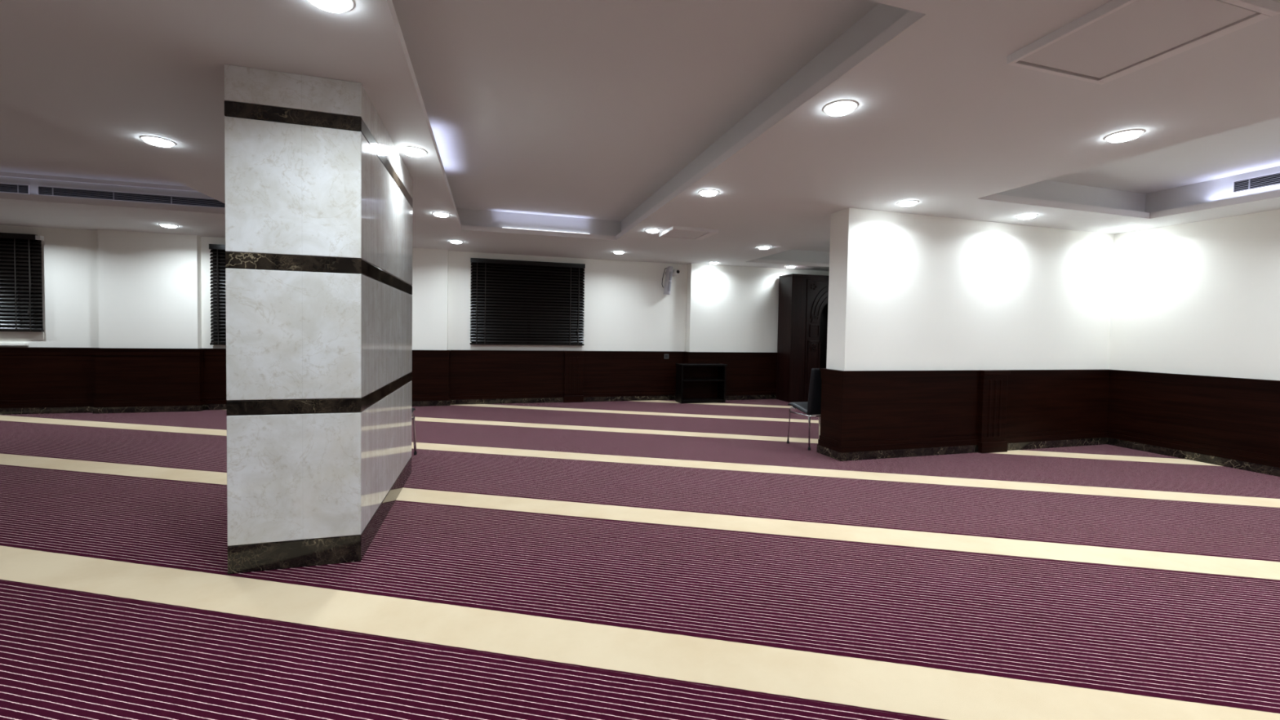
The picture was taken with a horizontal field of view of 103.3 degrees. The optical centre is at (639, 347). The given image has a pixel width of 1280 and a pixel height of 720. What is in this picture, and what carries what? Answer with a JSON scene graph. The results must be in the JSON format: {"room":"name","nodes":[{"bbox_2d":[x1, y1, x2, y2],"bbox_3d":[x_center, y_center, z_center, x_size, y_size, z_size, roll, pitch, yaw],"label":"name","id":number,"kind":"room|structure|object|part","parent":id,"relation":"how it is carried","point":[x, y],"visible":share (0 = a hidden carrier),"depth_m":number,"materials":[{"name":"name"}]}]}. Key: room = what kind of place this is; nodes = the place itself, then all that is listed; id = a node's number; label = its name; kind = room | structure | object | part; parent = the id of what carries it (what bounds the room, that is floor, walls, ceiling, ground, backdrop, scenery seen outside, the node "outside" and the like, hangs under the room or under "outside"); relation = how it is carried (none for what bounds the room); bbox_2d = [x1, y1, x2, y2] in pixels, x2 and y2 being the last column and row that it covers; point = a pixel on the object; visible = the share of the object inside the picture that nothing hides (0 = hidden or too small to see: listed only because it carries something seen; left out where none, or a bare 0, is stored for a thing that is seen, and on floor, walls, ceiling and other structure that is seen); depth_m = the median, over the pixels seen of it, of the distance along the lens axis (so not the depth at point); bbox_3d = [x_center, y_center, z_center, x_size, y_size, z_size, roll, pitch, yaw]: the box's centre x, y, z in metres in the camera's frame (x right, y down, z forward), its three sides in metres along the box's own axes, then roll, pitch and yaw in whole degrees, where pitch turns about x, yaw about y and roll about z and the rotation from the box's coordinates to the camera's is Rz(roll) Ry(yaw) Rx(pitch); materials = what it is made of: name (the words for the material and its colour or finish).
{"room":"house of worship","nodes":[
{"label":"house of worship","id":0,"kind":"room"},
{"bbox_2d":[0,224,829,352],"bbox_3d":[-3.094,-0.311,8.149,15.580,2.540,0.186,1,2,-16],"label":"wall","id":1,"kind":"structure","parent":0,"point":[102,288],"depth_m":8.06,"materials":[{"name":"beige paint"}]},
{"bbox_2d":[0,239,43,329],"bbox_3d":[-8.936,-0.859,6.531,1.890,1.250,0.032,1,2,-16],"label":"window","id":2,"kind":"structure","parent":1,"relation":"in","point":[15,239],"depth_m":6.73,"materials":[{"name":"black glass"}]},
{"bbox_2d":[0,232,44,332],"bbox_3d":[-8.919,-0.858,6.492,1.940,1.290,0.098,1,2,-16],"label":"window blind","id":3,"kind":"object","parent":2,"relation":"attached to","point":[20,238],"visible":1,"depth_m":6.70,"materials":[{"name":"black plastic"}]},
{"bbox_3d":[-8.930,-0.227,6.511,1.940,0.028,0.048,1,2,-16],"label":"rail","id":4,"kind":"part","parent":3,"relation":"part of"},
{"bbox_3d":[-8.078,-0.932,6.692,0.039,0.985,0.021,1,2,-16],"label":"pull cord","id":5,"kind":"part","parent":3,"relation":"part of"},
{"bbox_2d":[0,331,44,345],"bbox_3d":[-8.977,-0.122,6.526,1.980,0.185,0.070,1,2,-16],"label":"window sill","id":6,"kind":"structure","parent":1,"relation":"attached to","point":[3,335],"depth_m":6.74,"materials":[{"name":"beige paint"}]},
{"bbox_2d":[212,249,226,336],"bbox_3d":[-5.287,-0.750,7.590,1.850,1.405,0.032,1,2,-16],"label":"window","id":7,"kind":"structure","parent":1,"relation":"in","point":[220,250],"depth_m":7.34,"materials":[{"name":"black glass"}]},
{"bbox_2d":[208,244,226,345],"bbox_3d":[-5.273,-0.748,7.542,1.890,1.445,0.082,1,2,-16],"label":"window blind","id":8,"kind":"object","parent":7,"relation":"attached to","point":[217,324],"visible":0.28,"depth_m":7.31,"materials":[{"name":"black plastic"}]},
{"bbox_3d":[-5.287,-0.040,7.570,1.890,0.028,0.048,1,2,-16],"label":"rail","id":9,"kind":"part","parent":8,"relation":"part of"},
{"bbox_3d":[-5.286,-0.750,7.587,1.770,1.325,0.006,1,2,-16],"label":"pane","id":10,"kind":"part","parent":7,"relation":"part of","materials":[{"name":"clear glass"}]},
{"bbox_2d":[0,395,776,414],"bbox_3d":[-3.110,0.901,8.166,15.600,0.087,0.246,1,2,-16],"label":"baseboard","id":11,"kind":"structure","parent":1,"relation":"attached to","point":[460,402],"depth_m":8.01,"materials":[{"name":"brown stone"}]},
{"bbox_2d":[0,346,777,408],"bbox_3d":[-3.102,0.453,8.153,15.600,0.809,0.246,1,2,-16],"label":"wainscoting","id":12,"kind":"structure","parent":1,"relation":"attached to","point":[30,377],"depth_m":8.02,"materials":[{"name":"brown wood"}]},
{"bbox_2d":[471,262,583,343],"bbox_3d":[-1.881,-0.743,8.575,1.840,1.370,0.032,1,2,-16],"label":"window","id":13,"kind":"structure","parent":1,"relation":"in","point":[477,263],"depth_m":8.55,"materials":[{"name":"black glass"}]},
{"bbox_2d":[470,257,585,345],"bbox_3d":[-1.867,-0.741,8.526,1.880,1.410,0.082,1,2,-16],"label":"window blind","id":14,"kind":"object","parent":13,"relation":"attached to","point":[485,322],"visible":1,"depth_m":8.52,"materials":[{"name":"black plastic"}]},
{"bbox_3d":[-1.881,-0.051,8.554,1.880,0.028,0.048,1,2,-16],"label":"rail","id":15,"kind":"part","parent":14,"relation":"part of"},
{"bbox_2d":[563,351,584,402],"bbox_3d":[-1.149,0.509,8.777,0.344,0.892,0.075,1,2,-16],"label":"trim","id":16,"kind":"structure","parent":1,"relation":"attached to","point":[573,360],"depth_m":8.76,"materials":[{"name":"brown wood"}]},
{"bbox_2d":[663,354,668,359],"bbox_3d":[0.484,0.169,9.259,0.090,0.090,0.017,1,2,-16],"label":"wall socket","id":17,"kind":"object","parent":1,"relation":"attached to","point":[666,356],"visible":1,"depth_m":9.25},
{"bbox_2d":[662,266,673,294],"bbox_3d":[0.512,-1.206,9.171,0.197,0.495,0.139,2,2,30],"label":"wall speaker","id":18,"kind":"object","parent":1,"relation":"attached to","point":[668,273],"visible":1,"depth_m":9.12,"materials":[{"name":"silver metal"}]},
{"bbox_2d":[667,271,672,291],"bbox_3d":[0.540,-1.182,9.109,0.068,0.350,0.056,3,2,43],"label":"grille","id":19,"kind":"object","parent":18,"relation":"attached to","point":[669,273],"depth_m":9.10,"materials":[{"name":"silver metal"}]},
{"bbox_2d":[672,269,679,275],"bbox_3d":[0.648,-1.363,9.212,0.120,0.116,0.149,1,2,-16],"label":"security camera","id":20,"kind":"object","parent":1,"relation":"attached to","point":[675,272],"visible":0.96,"depth_m":9.16,"materials":[{"name":"plastic"}]},
{"bbox_2d":[0,399,1279,719],"bbox_3d":[-1.472,1.166,2.533,15.800,0.050,12.200,1,2,-16],"label":"floor","id":21,"kind":"structure","parent":0,"point":[654,559],"depth_m":2.52,"materials":[{"name":"carpet"}]},
{"bbox_2d":[223,64,413,573],"bbox_3d":[-1.984,-0.145,3.393,0.597,2.500,1.728,1,2,-16],"label":"marble column","id":22,"kind":"structure","parent":21,"relation":"on","point":[318,192],"depth_m":2.58,"materials":[{"name":"white stone"}]},
{"bbox_2d":[411,407,417,454],"bbox_3d":[-2.347,0.616,4.721,0.449,0.884,0.436,1,2,-16],"label":"chair","id":23,"kind":"object","parent":21,"relation":"on","point":[412,408],"visible":0.09,"depth_m":4.95,"materials":[{"name":"metal"}]},
{"bbox_2d":[675,363,727,404],"bbox_3d":[1.093,0.642,9.075,0.875,0.686,0.315,1,2,-16],"label":"shelf unit","id":24,"kind":"object","parent":21,"relation":"on","point":[695,383],"visible":1,"depth_m":9.16,"materials":[{"name":"black wood"}]},
{"bbox_3d":[0.698,0.653,8.972,0.030,0.656,0.295,1,2,-16],"label":"panel","id":25,"kind":"part","parent":24,"relation":"part of","materials":[{"name":"black wood"}]},
{"bbox_3d":[1.051,0.642,9.220,0.785,0.636,0.010,1,2,-16],"label":"panel","id":26,"kind":"part","parent":24,"relation":"part of","materials":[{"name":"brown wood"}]},
{"bbox_3d":[1.085,0.941,9.094,0.785,0.022,0.275,1,2,-16],"label":"shelf","id":27,"kind":"part","parent":24,"relation":"part of","materials":[{"name":"black wood"}]},
{"bbox_3d":[1.091,0.586,9.083,0.785,0.022,0.275,1,2,-16],"label":"shelf","id":28,"kind":"part","parent":24,"relation":"part of","materials":[{"name":"black wood"}]},
{"bbox_3d":[1.481,0.660,9.198,0.030,0.656,0.295,1,2,-16],"label":"panel","id":29,"kind":"part","parent":24,"relation":"part of","materials":[{"name":"black wood"}]},
{"bbox_2d":[776,273,828,402],"bbox_3d":[3.563,-0.162,9.681,1.845,2.344,0.467,1,2,-16],"label":"wooden cabinet","id":30,"kind":"object","parent":21,"relation":"on","point":[803,299],"visible":0.47,"depth_m":9.33,"materials":[{"name":"brown wood"}]},
{"bbox_3d":[2.696,-0.156,9.468,0.040,2.314,0.395,1,2,-16],"label":"panel","id":31,"kind":"part","parent":30,"relation":"part of","materials":[{"name":"brown wood"}]},
{"bbox_3d":[3.583,-1.319,9.650,1.845,0.030,0.457,1,2,-16],"label":"cornice","id":32,"kind":"part","parent":30,"relation":"part of","materials":[{"name":"brown wood"}]},
{"bbox_3d":[3.215,0.153,9.365,0.260,1.480,0.020,1,2,-16],"label":"carved moulding","id":33,"kind":"part","parent":30,"relation":"part of","materials":[{"name":"brown wood"}]},
{"bbox_3d":[3.636,-0.847,9.450,1.020,0.650,0.018,1,2,-16],"label":"arch moulding","id":34,"kind":"part","parent":30,"relation":"part of","materials":[{"name":"brown wood"}]},
{"bbox_3d":[3.503,-0.130,9.887,1.725,2.264,0.020,1,2,-16],"label":"panel","id":35,"kind":"part","parent":30,"relation":"part of","materials":[{"name":"black wood"}]},
{"bbox_2d":[786,368,822,450],"bbox_3d":[1.948,0.663,5.653,0.449,0.884,0.436,1,2,-16],"label":"chair","id":36,"kind":"object","parent":21,"relation":"on","point":[813,406],"visible":0.6,"depth_m":5.46,"materials":[{"name":"leather"}]},
{"bbox_3d":[1.724,0.878,5.752,0.040,0.418,0.095,-1,2,-43],"label":"leg","id":37,"kind":"part","parent":36,"relation":"part of","materials":[{"name":"metal"}]},
{"bbox_3d":[1.936,0.681,5.695,0.410,0.091,0.351,1,2,-16],"label":"seat","id":38,"kind":"part","parent":36,"relation":"part of","materials":[{"name":"black leather"}]},
{"bbox_3d":[1.770,0.739,5.618,0.018,0.021,0.323,0,2,-21],"label":"rail","id":39,"kind":"part","parent":36,"relation":"part of","materials":[{"name":"metal"}]},
{"bbox_3d":[1.837,0.913,5.489,0.034,0.368,0.083,2,2,26],"label":"leg","id":40,"kind":"part","parent":36,"relation":"part of","materials":[{"name":"metal"}]},
{"bbox_3d":[1.998,0.481,5.486,0.380,0.510,0.100,1,2,-16],"label":"backrest","id":41,"kind":"part","parent":36,"relation":"part of","materials":[{"name":"black leather"}]},
{"bbox_3d":[2.081,0.881,5.855,0.040,0.418,0.095,1,2,11],"label":"leg","id":42,"kind":"part","parent":36,"relation":"part of","materials":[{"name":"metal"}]},
{"bbox_2d":[0,0,1279,271],"bbox_3d":[-1.425,-1.503,2.451,15.800,0.290,12.200,1,2,-16],"label":"ceiling","id":43,"kind":"structure","parent":0,"point":[571,116],"depth_m":3.12,"materials":[{"name":"white paint"}]},
{"bbox_2d":[0,182,31,194],"bbox_3d":[-7.312,-1.674,5.110,1.785,0.106,0.014,1,2,-16],"label":"ceiling vent","id":44,"kind":"object","parent":43,"relation":"in","point":[10,188],"visible":0.96,"depth_m":5.33,"materials":[{"name":"grey metal"}]},
{"bbox_2d":[0,171,198,191],"bbox_3d":[-6.378,-1.803,5.365,4.100,0.042,0.035,1,2,-16],"label":"trim","id":45,"kind":"structure","parent":43,"relation":"attached to","point":[2,173],"depth_m":5.49,"materials":[{"name":"white paint"}]},
{"bbox_2d":[0,192,225,213],"bbox_3d":[-5.628,-1.473,2.763,3.924,0.061,5.294,1,2,-16],"label":"trim","id":46,"kind":"structure","parent":43,"relation":"attached to","point":[2,195],"depth_m":5.47,"materials":[{"name":"white paint"}]},
{"bbox_2d":[36,185,225,208],"bbox_3d":[-5.439,-1.657,5.652,1.995,0.106,0.014,1,2,-16],"label":"ceiling vent","id":47,"kind":"object","parent":43,"relation":"in","point":[43,190],"visible":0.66,"depth_m":5.59,"materials":[{"name":"grey metal"}]},
{"bbox_2d":[139,135,176,146],"bbox_3d":[-3.319,-1.411,3.490,0.186,0.032,0.186,1,2,-16],"label":"recessed light","id":48,"kind":"object","parent":43,"relation":"in","point":[157,141],"visible":1,"depth_m":3.45,"materials":[{"name":"white glass"}]},
{"bbox_2d":[159,223,178,227],"bbox_3d":[-6.039,-1.550,6.490,0.186,0.032,0.186,1,2,-16],"label":"recessed light","id":49,"kind":"object","parent":43,"relation":"in","point":[166,225],"visible":1,"depth_m":6.45,"materials":[{"name":"white glass"}]},
{"bbox_2d":[307,0,355,13],"bbox_3d":[-1.192,-1.325,1.931,0.186,0.032,0.186,1,2,-16],"label":"recessed light","id":50,"kind":"object","parent":43,"relation":"in","point":[331,6],"visible":1,"depth_m":1.95,"materials":[{"name":"white glass"}]},
{"bbox_2d":[399,146,427,156],"bbox_3d":[-1.608,-1.384,3.600,0.186,0.032,0.186,1,2,-16],"label":"recessed light","id":51,"kind":"object","parent":43,"relation":"in","point":[412,151],"visible":1,"depth_m":3.56,"materials":[{"name":"white glass"}]},
{"bbox_2d":[432,212,449,217],"bbox_3d":[-2.189,-1.454,5.575,0.186,0.032,0.186,1,2,-16],"label":"recessed light","id":52,"kind":"object","parent":43,"relation":"in","point":[436,214],"visible":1,"depth_m":5.53,"materials":[{"name":"white glass"}]},
{"bbox_2d":[449,240,462,244],"bbox_3d":[-2.655,-1.516,7.313,0.186,0.032,0.186,1,2,-16],"label":"recessed light","id":53,"kind":"object","parent":43,"relation":"in","point":[455,242],"visible":1,"depth_m":7.26,"materials":[{"name":"white glass"}]},
{"bbox_2d":[507,227,589,234],"bbox_3d":[-1.252,-1.560,6.819,1.160,0.018,0.018,1,2,-16],"label":"tube","id":54,"kind":"object","parent":43,"relation":"attached to","point":[508,228],"visible":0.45,"depth_m":6.80,"materials":[{"name":"white"}]},
{"bbox_2d":[613,251,624,253],"bbox_3d":[-0.336,-1.497,8.025,0.186,0.032,0.186,1,2,-16],"label":"recessed light","id":55,"kind":"object","parent":43,"relation":"in","point":[615,252],"visible":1,"depth_m":7.97,"materials":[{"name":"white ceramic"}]},
{"bbox_2d":[645,228,660,233],"bbox_3d":[0.157,-1.434,6.264,0.186,0.032,0.186,1,2,-16],"label":"recessed light","id":56,"kind":"object","parent":43,"relation":"in","point":[649,230],"visible":1,"depth_m":6.21,"materials":[{"name":"white glass"}]},
{"bbox_2d":[386,0,926,239],"bbox_3d":[-0.578,-1.428,4.208,2.039,0.061,5.264,1,2,-16],"label":"trim","id":57,"kind":"structure","parent":43,"relation":"attached to","point":[911,17],"depth_m":2.97,"materials":[{"name":"white paint"}]},
{"bbox_2d":[658,226,719,239],"bbox_3d":[0.602,-1.423,6.326,0.590,0.038,0.530,1,2,-16],"label":"ceiling hatch","id":58,"kind":"object","parent":43,"relation":"attached to","point":[676,232],"visible":1,"depth_m":6.24,"materials":[{"name":"white paint"}]},
{"bbox_3d":[0.563,-1.423,6.310,0.450,0.028,0.466,1,2,-16],"label":"panel","id":59,"kind":"part","parent":58,"relation":"part of","materials":[{"name":"paint"}]},
{"bbox_2d":[697,189,719,196],"bbox_3d":[0.613,-1.373,4.524,0.186,0.032,0.186,1,2,-16],"label":"recessed light","id":60,"kind":"object","parent":43,"relation":"in","point":[707,193],"visible":1,"depth_m":4.48,"materials":[{"name":"white glass"}]},
{"bbox_2d":[709,262,719,264],"bbox_3d":[1.324,-1.499,9.047,0.186,0.032,0.186,1,2,-16],"label":"recessed light","id":61,"kind":"object","parent":43,"relation":"in","point":[711,263],"visible":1,"depth_m":8.99,"materials":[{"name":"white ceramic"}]},
{"bbox_2d":[757,246,770,249],"bbox_3d":[1.802,-1.439,7.354,0.186,0.032,0.186,1,2,-16],"label":"recessed light","id":62,"kind":"object","parent":43,"relation":"in","point":[759,247],"visible":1,"depth_m":7.31,"materials":[{"name":"white glass"}]},
{"bbox_2d":[745,258,829,266],"bbox_3d":[3.340,-1.468,7.766,2.294,0.061,2.984,1,2,-16],"label":"trim","id":63,"kind":"structure","parent":43,"relation":"attached to","point":[757,260],"depth_m":9.12,"materials":[{"name":"white paint"}]},
{"bbox_2d":[822,99,858,115],"bbox_3d":[1.104,-1.311,2.793,0.186,0.032,0.186,1,2,-16],"label":"recessed light","id":64,"kind":"object","parent":43,"relation":"in","point":[842,107],"visible":1,"depth_m":2.76,"materials":[{"name":"white glass"}]},
{"bbox_2d":[897,200,919,206],"bbox_3d":[2.519,-1.347,4.763,0.186,0.032,0.186,1,2,-16],"label":"recessed light","id":65,"kind":"object","parent":43,"relation":"in","point":[909,202],"visible":1,"depth_m":4.72,"materials":[{"name":"white glass"}]},
{"bbox_2d":[1015,213,1038,219],"bbox_3d":[3.969,-1.335,5.198,0.186,0.032,0.186,1,2,-16],"label":"recessed light","id":66,"kind":"object","parent":43,"relation":"in","point":[1027,216],"visible":1,"depth_m":5.16,"materials":[{"name":"white glass"}]},
{"bbox_2d":[1103,128,1145,142],"bbox_3d":[2.965,-1.288,3.103,0.186,0.032,0.186,1,2,-16],"label":"recessed light","id":67,"kind":"object","parent":43,"relation":"in","point":[1127,135],"visible":1,"depth_m":3.07,"materials":[{"name":"white glass"}]},
{"bbox_2d":[977,189,1279,218],"bbox_3d":[4.472,-1.327,3.797,2.324,0.061,2.324,1,2,-16],"label":"trim","id":68,"kind":"structure","parent":43,"relation":"attached to","point":[1276,193],"depth_m":4.83,"materials":[{"name":"white paint"}]},
{"bbox_2d":[1117,226,1140,231],"bbox_3d":[5.455,-1.322,5.654,0.186,0.032,0.186,1,2,-16],"label":"recessed light","id":69,"kind":"object","parent":43,"relation":"in","point":[1127,228],"visible":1,"depth_m":5.61,"materials":[{"name":"white glass"}]},
{"bbox_2d":[1006,0,1279,84],"bbox_3d":[2.005,-1.268,2.068,0.600,0.038,0.575,1,2,-16],"label":"ceiling hatch","id":70,"kind":"object","parent":43,"relation":"attached to","point":[1118,38],"visible":1,"depth_m":2.03,"materials":[{"name":"white paint"}]},
{"bbox_2d":[1231,171,1279,193],"bbox_3d":[5.755,-1.454,3.841,0.014,0.116,1.800,1,2,-16],"label":"ceiling vent","id":71,"kind":"object","parent":43,"relation":"in","point":[1270,180],"visible":1,"depth_m":4.56,"materials":[{"name":"white metal"}]},
{"bbox_2d":[826,207,1114,370],"bbox_3d":[3.788,-0.114,5.675,3.730,2.540,0.284,1,2,-16],"label":"wall partition","id":72,"kind":"structure","parent":0,"point":[907,291],"depth_m":5.42,"materials":[{"name":"beige paint"}]},
{"bbox_2d":[817,437,1106,461],"bbox_3d":[3.748,1.097,5.706,3.790,0.087,0.384,1,2,-16],"label":"baseboard","id":73,"kind":"structure","parent":72,"relation":"attached to","point":[846,456],"depth_m":5.34,"materials":[{"name":"brown stone"}]},
{"bbox_2d":[817,368,1110,453],"bbox_3d":[3.755,0.649,5.693,3.790,0.809,0.384,1,2,-16],"label":"wall paneling","id":74,"kind":"structure","parent":72,"relation":"attached to","point":[861,411],"depth_m":5.35,"materials":[{"name":"brown wood"}]},
{"bbox_2d":[977,369,1009,453],"bbox_3d":[3.844,0.697,5.512,0.364,0.892,0.075,1,2,-16],"label":"trim","id":75,"kind":"structure","parent":72,"relation":"attached to","point":[993,383],"depth_m":5.48,"materials":[{"name":"brown wood"}]},
{"bbox_2d":[1108,208,1279,380],"bbox_3d":[6.654,0.035,2.476,0.001,2.540,7.459,1,2,-16],"label":"wall","id":76,"kind":"structure","parent":0,"point":[1199,298],"depth_m":5.28,"materials":[{"name":"beige paint"}]},
{"bbox_2d":[1106,369,1279,467],"bbox_3d":[6.621,0.797,2.494,0.060,0.809,7.479,1,2,-16],"label":"wainscoting","id":77,"kind":"structure","parent":76,"relation":"attached to","point":[1237,419],"depth_m":5.25,"materials":[{"name":"brown wood"}]},
{"bbox_2d":[1106,437,1279,476],"bbox_3d":[6.613,1.245,2.508,0.060,0.087,7.479,1,2,-16],"label":"baseboard","id":78,"kind":"structure","parent":76,"relation":"attached to","point":[1270,470],"depth_m":5.25,"materials":[{"name":"brown stone"}]}
]}

